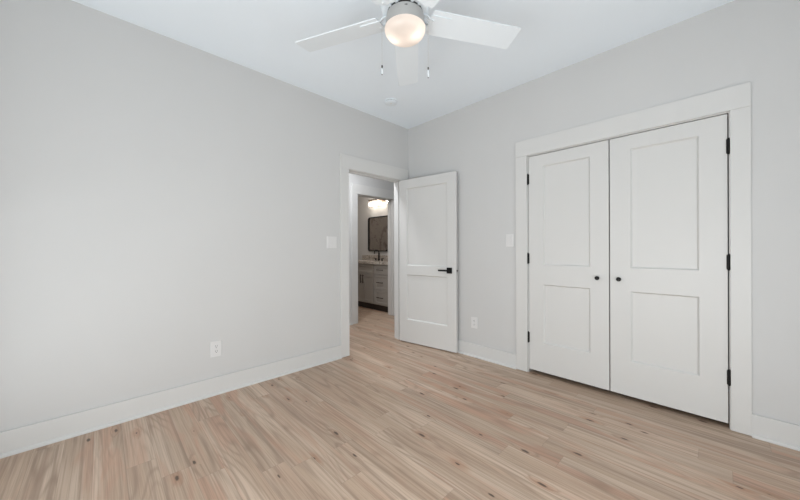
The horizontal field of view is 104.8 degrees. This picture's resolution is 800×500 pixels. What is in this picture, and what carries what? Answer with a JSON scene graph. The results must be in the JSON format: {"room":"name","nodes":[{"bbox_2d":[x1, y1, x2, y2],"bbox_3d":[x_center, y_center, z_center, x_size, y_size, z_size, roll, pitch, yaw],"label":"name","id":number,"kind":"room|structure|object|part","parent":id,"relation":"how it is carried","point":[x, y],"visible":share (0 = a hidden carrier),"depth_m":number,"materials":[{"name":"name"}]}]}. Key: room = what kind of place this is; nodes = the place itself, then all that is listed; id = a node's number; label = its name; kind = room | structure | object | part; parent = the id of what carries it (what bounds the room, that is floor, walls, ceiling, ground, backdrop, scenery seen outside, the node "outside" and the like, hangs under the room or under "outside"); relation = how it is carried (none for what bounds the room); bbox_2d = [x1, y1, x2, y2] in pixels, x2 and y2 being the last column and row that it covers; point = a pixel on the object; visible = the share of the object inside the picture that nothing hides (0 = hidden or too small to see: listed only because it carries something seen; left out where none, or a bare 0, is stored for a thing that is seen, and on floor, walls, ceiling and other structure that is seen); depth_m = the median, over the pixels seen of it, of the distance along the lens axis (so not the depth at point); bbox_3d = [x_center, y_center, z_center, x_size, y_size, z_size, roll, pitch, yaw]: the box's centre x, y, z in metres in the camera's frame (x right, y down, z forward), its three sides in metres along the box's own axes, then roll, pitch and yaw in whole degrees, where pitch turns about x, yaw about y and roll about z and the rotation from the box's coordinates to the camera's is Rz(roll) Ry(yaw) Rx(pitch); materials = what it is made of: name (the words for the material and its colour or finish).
{"room":"empty bedroom","nodes":[
{"label":"empty bedroom","id":0,"kind":"room"},
{"bbox_2d":[0,0,408,431],"bbox_3d":[-0.681,-0.201,3.359,5.100,2.740,0.120,0,0,-44],"label":"wall","id":1,"kind":"structure","parent":0,"point":[163,199],"depth_m":2.19,"materials":[{"name":"grey paint"}]},
{"bbox_2d":[0,345,341,458],"bbox_3d":[-1.545,1.102,2.416,2.541,0.140,0.029,0,0,-44],"label":"baseboard","id":2,"kind":"structure","parent":1,"relation":"attached to","point":[36,435],"depth_m":2.17,"materials":[{"name":"white paint"}]},
{"bbox_2d":[210,340,221,357],"bbox_3d":[-1.485,0.806,2.489,0.079,0.124,0.008,0,0,-44],"label":"wall outlet","id":3,"kind":"object","parent":1,"relation":"attached to","point":[216,346],"visible":1,"depth_m":2.49,"materials":[{"name":"white plastic"}]},
{"bbox_2d":[327,236,336,247],"bbox_3d":[-0.715,-0.071,3.235,0.117,0.122,0.011,0,0,-44],"label":"light switch","id":4,"kind":"object","parent":1,"relation":"attached to","point":[331,241],"visible":1,"depth_m":3.23,"materials":[{"name":"white plastic"}]},
{"bbox_2d":[340,153,407,357],"bbox_3d":[-0.314,0.070,3.713,1.038,2.195,0.157,0,0,-44],"label":"door frame","id":5,"kind":"structure","parent":1,"relation":"attached to","point":[348,164],"depth_m":3.37,"materials":[{"name":"white paint"}]},
{"bbox_3d":[-0.600,0.144,3.340,0.108,2.043,0.018,0,0,-44],"label":"casing leg","id":6,"kind":"part","parent":5,"relation":"part of","materials":[{"name":"white paint"}]},
{"bbox_3d":[-0.364,0.069,3.761,1.033,2.192,0.018,0,0,-44],"label":"hall casing","id":7,"kind":"part","parent":5,"relation":"part of","materials":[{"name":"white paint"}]},
{"bbox_2d":[349,173,394,315],"bbox_3d":[-1.474,-0.198,4.178,5.340,2.740,0.140,0,0,-44],"label":"wall","id":8,"kind":"structure","parent":0,"point":[353,178],"depth_m":4.79,"materials":[{"name":"grey paint"}]},
{"bbox_2d":[351,183,393,323],"bbox_3d":[-0.437,0.075,5.167,0.993,2.185,0.159,0,0,-44],"label":"door frame","id":9,"kind":"structure","parent":8,"relation":"attached to","point":[357,190],"depth_m":4.98,"materials":[{"name":"white paint"}]},
{"bbox_3d":[-0.706,0.149,4.809,0.108,2.033,0.018,0,0,-44],"label":"casing leg","id":10,"kind":"part","parent":9,"relation":"part of","materials":[{"name":"white paint"}]},
{"bbox_3d":[-0.070,0.147,5.425,0.108,2.033,0.018,0,0,-44],"label":"casing leg","id":11,"kind":"part","parent":9,"relation":"part of","materials":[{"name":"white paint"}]},
{"bbox_2d":[358,196,387,259],"bbox_3d":[-0.460,-0.202,6.682,0.120,2.740,2.050,0,0,-44],"label":"wall","id":12,"kind":"structure","parent":0,"point":[365,210],"depth_m":6.92,"materials":[{"name":"paint"}]},
{"bbox_2d":[362,255,387,260],"bbox_3d":[-0.325,0.185,6.439,0.020,0.104,1.510,0,0,-44],"label":"backsplash","id":13,"kind":"structure","parent":12,"relation":"attached to","point":[364,257],"depth_m":6.68,"materials":[{"name":"stone"}]},
{"bbox_2d":[368,215,387,250],"bbox_3d":[-0.366,-0.322,6.475,0.032,0.744,0.960,0,0,-44],"label":"wall mirror","id":14,"kind":"object","parent":12,"relation":"attached to","point":[377,226],"visible":0.48,"depth_m":6.58,"materials":[{"name":"black mirror"}]},
{"bbox_2d":[368,199,387,205],"bbox_3d":[-0.416,-0.982,6.429,0.164,0.190,0.720,0,0,-44],"label":"vanity light","id":15,"kind":"object","parent":12,"relation":"attached to","point":[371,200],"visible":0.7,"depth_m":6.49,"materials":[{"name":"white glass"}]},
{"bbox_2d":[0,306,799,499],"bbox_3d":[-0.513,1.218,3.190,5.340,0.100,6.990,0,0,-44],"label":"floor","id":16,"kind":"structure","parent":0,"point":[392,418],"depth_m":1.82,"materials":[{"name":"wood"}]},
{"bbox_2d":[358,264,387,311],"bbox_3d":[-0.525,0.729,6.237,0.591,0.877,1.496,0,0,-44],"label":"vanity cabinet","id":17,"kind":"object","parent":16,"relation":"on","point":[372,278],"visible":0.53,"depth_m":5.86,"materials":[{"name":"beige paint"}]},
{"bbox_3d":[-0.849,0.759,6.210,0.019,0.550,0.336,0,0,-44],"label":"door","id":18,"kind":"part","parent":17,"relation":"part of","materials":[{"name":"beige paint"}]},
{"bbox_3d":[-0.732,0.389,6.088,0.019,0.175,0.676,0,0,-44],"label":"false drawer","id":19,"kind":"part","parent":17,"relation":"part of","materials":[{"name":"beige paint"}]},
{"bbox_3d":[-0.612,0.759,5.965,0.019,0.550,0.336,0,0,-44],"label":"door","id":20,"kind":"part","parent":17,"relation":"part of","materials":[{"name":"beige paint"}]},
{"bbox_2d":[358,260,387,264],"bbox_3d":[-0.525,0.263,6.245,0.579,0.050,1.510,0,0,-44],"label":"countertop","id":21,"kind":"structure","parent":17,"relation":"on","point":[378,262],"depth_m":5.89,"materials":[{"name":"stone"}]},
{"bbox_2d":[374,250,383,260],"bbox_3d":[-0.479,0.125,6.399,0.160,0.226,0.332,0,0,-44],"label":"faucet","id":22,"kind":"object","parent":21,"relation":"on","point":[375,250],"visible":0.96,"depth_m":6.42,"materials":[{"name":"black metal"}]},
{"bbox_3d":[-0.339,0.900,5.683,0.019,0.265,0.405,0,0,-44],"label":"drawer","id":23,"kind":"part","parent":17,"relation":"part of","materials":[{"name":"beige paint"}]},
{"bbox_3d":[-0.340,0.621,5.683,0.019,0.277,0.405,0,0,-44],"label":"drawer","id":24,"kind":"part","parent":17,"relation":"part of","materials":[{"name":"beige paint"}]},
{"bbox_3d":[-0.341,0.387,5.683,0.019,0.175,0.405,0,0,-44],"label":"drawer","id":25,"kind":"part","parent":17,"relation":"part of","materials":[{"name":"beige paint"}]},
{"bbox_2d":[72,0,733,128],"bbox_3d":[-0.523,-1.622,3.190,5.340,0.100,6.990,0,0,-44],"label":"ceiling","id":26,"kind":"structure","parent":0,"point":[261,36],"depth_m":2.32,"materials":[{"name":"paint"}]},
{"bbox_2d":[385,98,396,105],"bbox_3d":[-0.095,-1.552,3.272,0.136,0.042,0.136,0,0,-44],"label":"smoke detector","id":27,"kind":"object","parent":26,"relation":"attached to","point":[389,101],"visible":1,"depth_m":3.23,"materials":[{"name":"white plastic"}]},
{"bbox_2d":[296,0,520,85],"bbox_3d":[0.018,-1.230,1.570,1.250,0.687,1.264,0,0,-44],"label":"ceiling fan","id":28,"kind":"object","parent":26,"relation":"hanging from","point":[404,26],"visible":1,"depth_m":1.67,"materials":[{"name":"white paint"}]},
{"bbox_3d":[-0.340,-1.202,1.742,0.515,0.034,0.140,0,0,21],"label":"blade","id":29,"kind":"part","parent":28,"relation":"part of","materials":[{"name":"white paint"}]},
{"bbox_3d":[0.026,-1.119,1.601,0.211,0.062,0.211,0,0,-44],"label":"globe","id":30,"kind":"part","parent":28,"relation":"part of","materials":[{"name":"white glass"}]},
{"bbox_3d":[0.047,-1.204,1.993,0.140,0.034,0.515,0,0,3],"label":"blade","id":31,"kind":"part","parent":28,"relation":"part of","materials":[{"name":"white paint"}]},
{"bbox_3d":[0.240,-1.204,1.271,0.140,0.034,0.515,0,0,-33],"label":"blade","id":32,"kind":"part","parent":28,"relation":"part of","materials":[{"name":"white paint"}]},
{"bbox_3d":[0.405,-1.205,1.702,0.515,0.034,0.140,0,0,-15],"label":"blade","id":33,"kind":"part","parent":28,"relation":"part of","materials":[{"name":"white paint"}]},
{"bbox_2d":[399,171,457,352],"bbox_3d":[0.318,0.144,3.675,0.819,2.018,0.147,0,0,38],"label":"door","id":34,"kind":"structure","parent":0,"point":[428,256],"depth_m":3.65,"materials":[{"name":"white paint"}]},
{"bbox_3d":[0.507,0.242,3.471,0.151,0.066,0.056,0,0,38],"label":"lever handle","id":35,"kind":"part","parent":34,"relation":"part of","materials":[{"name":"black metal"}]},
{"bbox_2d":[408,0,799,424],"bbox_3d":[1.392,-0.209,2.812,0.120,2.740,3.550,0,0,-44],"label":"wall","id":36,"kind":"structure","parent":0,"point":[736,42],"depth_m":2.19,"materials":[{"name":"grey paint"}]},
{"bbox_2d":[471,317,477,328],"bbox_3d":[0.803,0.797,3.332,0.008,0.118,0.079,0,0,-44],"label":"wall outlet","id":37,"kind":"object","parent":36,"relation":"attached to","point":[474,321],"visible":1,"depth_m":3.33,"materials":[{"name":"white plastic"}]},
{"bbox_2d":[457,340,515,368],"bbox_3d":[0.629,1.094,3.499,0.029,0.140,1.434,0,0,-44],"label":"baseboard","id":38,"kind":"structure","parent":36,"relation":"attached to","point":[503,358],"depth_m":3.20,"materials":[{"name":"white paint"}]},
{"bbox_2d":[506,234,512,246],"bbox_3d":[1.081,-0.086,3.040,0.011,0.122,0.077,0,0,-44],"label":"light switch","id":39,"kind":"object","parent":36,"relation":"attached to","point":[509,237],"visible":1,"depth_m":3.04,"materials":[{"name":"white plastic"}]},
{"bbox_2d":[527,140,609,389],"bbox_3d":[1.436,0.129,2.685,0.067,1.994,0.653,0,0,-44],"label":"door","id":40,"kind":"structure","parent":36,"relation":"in","point":[568,257],"depth_m":2.65,"materials":[{"name":"white paint"}]},
{"bbox_2d":[515,82,751,435],"bbox_3d":[1.693,0.065,2.488,0.139,2.191,1.505,0,0,-44],"label":"door frame","id":41,"kind":"structure","parent":36,"relation":"attached to","point":[734,101],"depth_m":1.98,"materials":[{"name":"white paint"}]},
{"bbox_3d":[1.165,0.140,2.948,0.018,2.039,0.108,0,0,-44],"label":"casing leg","id":42,"kind":"part","parent":41,"relation":"part of","materials":[{"name":"white paint"}]},
{"bbox_3d":[2.143,0.136,1.937,0.018,2.039,0.088,0,0,-44],"label":"casing leg","id":43,"kind":"part","parent":41,"relation":"part of","materials":[{"name":"white paint"}]},
{"bbox_2d":[610,114,730,422],"bbox_3d":[1.895,0.128,2.210,0.067,1.994,0.654,0,0,-44],"label":"door","id":44,"kind":"structure","parent":36,"relation":"in","point":[670,258],"depth_m":2.18,"materials":[{"name":"white paint"}]},
{"bbox_2d":[752,414,799,450],"bbox_3d":[2.376,1.088,1.693,0.029,0.140,0.581,0,0,-44],"label":"baseboard","id":45,"kind":"structure","parent":36,"relation":"attached to","point":[781,433],"depth_m":1.83,"materials":[{"name":"white paint"}]},
{"bbox_2d":[727,118,728,390],"bbox_3d":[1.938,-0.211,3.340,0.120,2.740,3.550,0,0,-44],"label":"door frame","id":46,"kind":"structure","parent":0,"point":[727,118],"depth_m":2.50,"materials":[{"name":"grey paint"}]}
]}

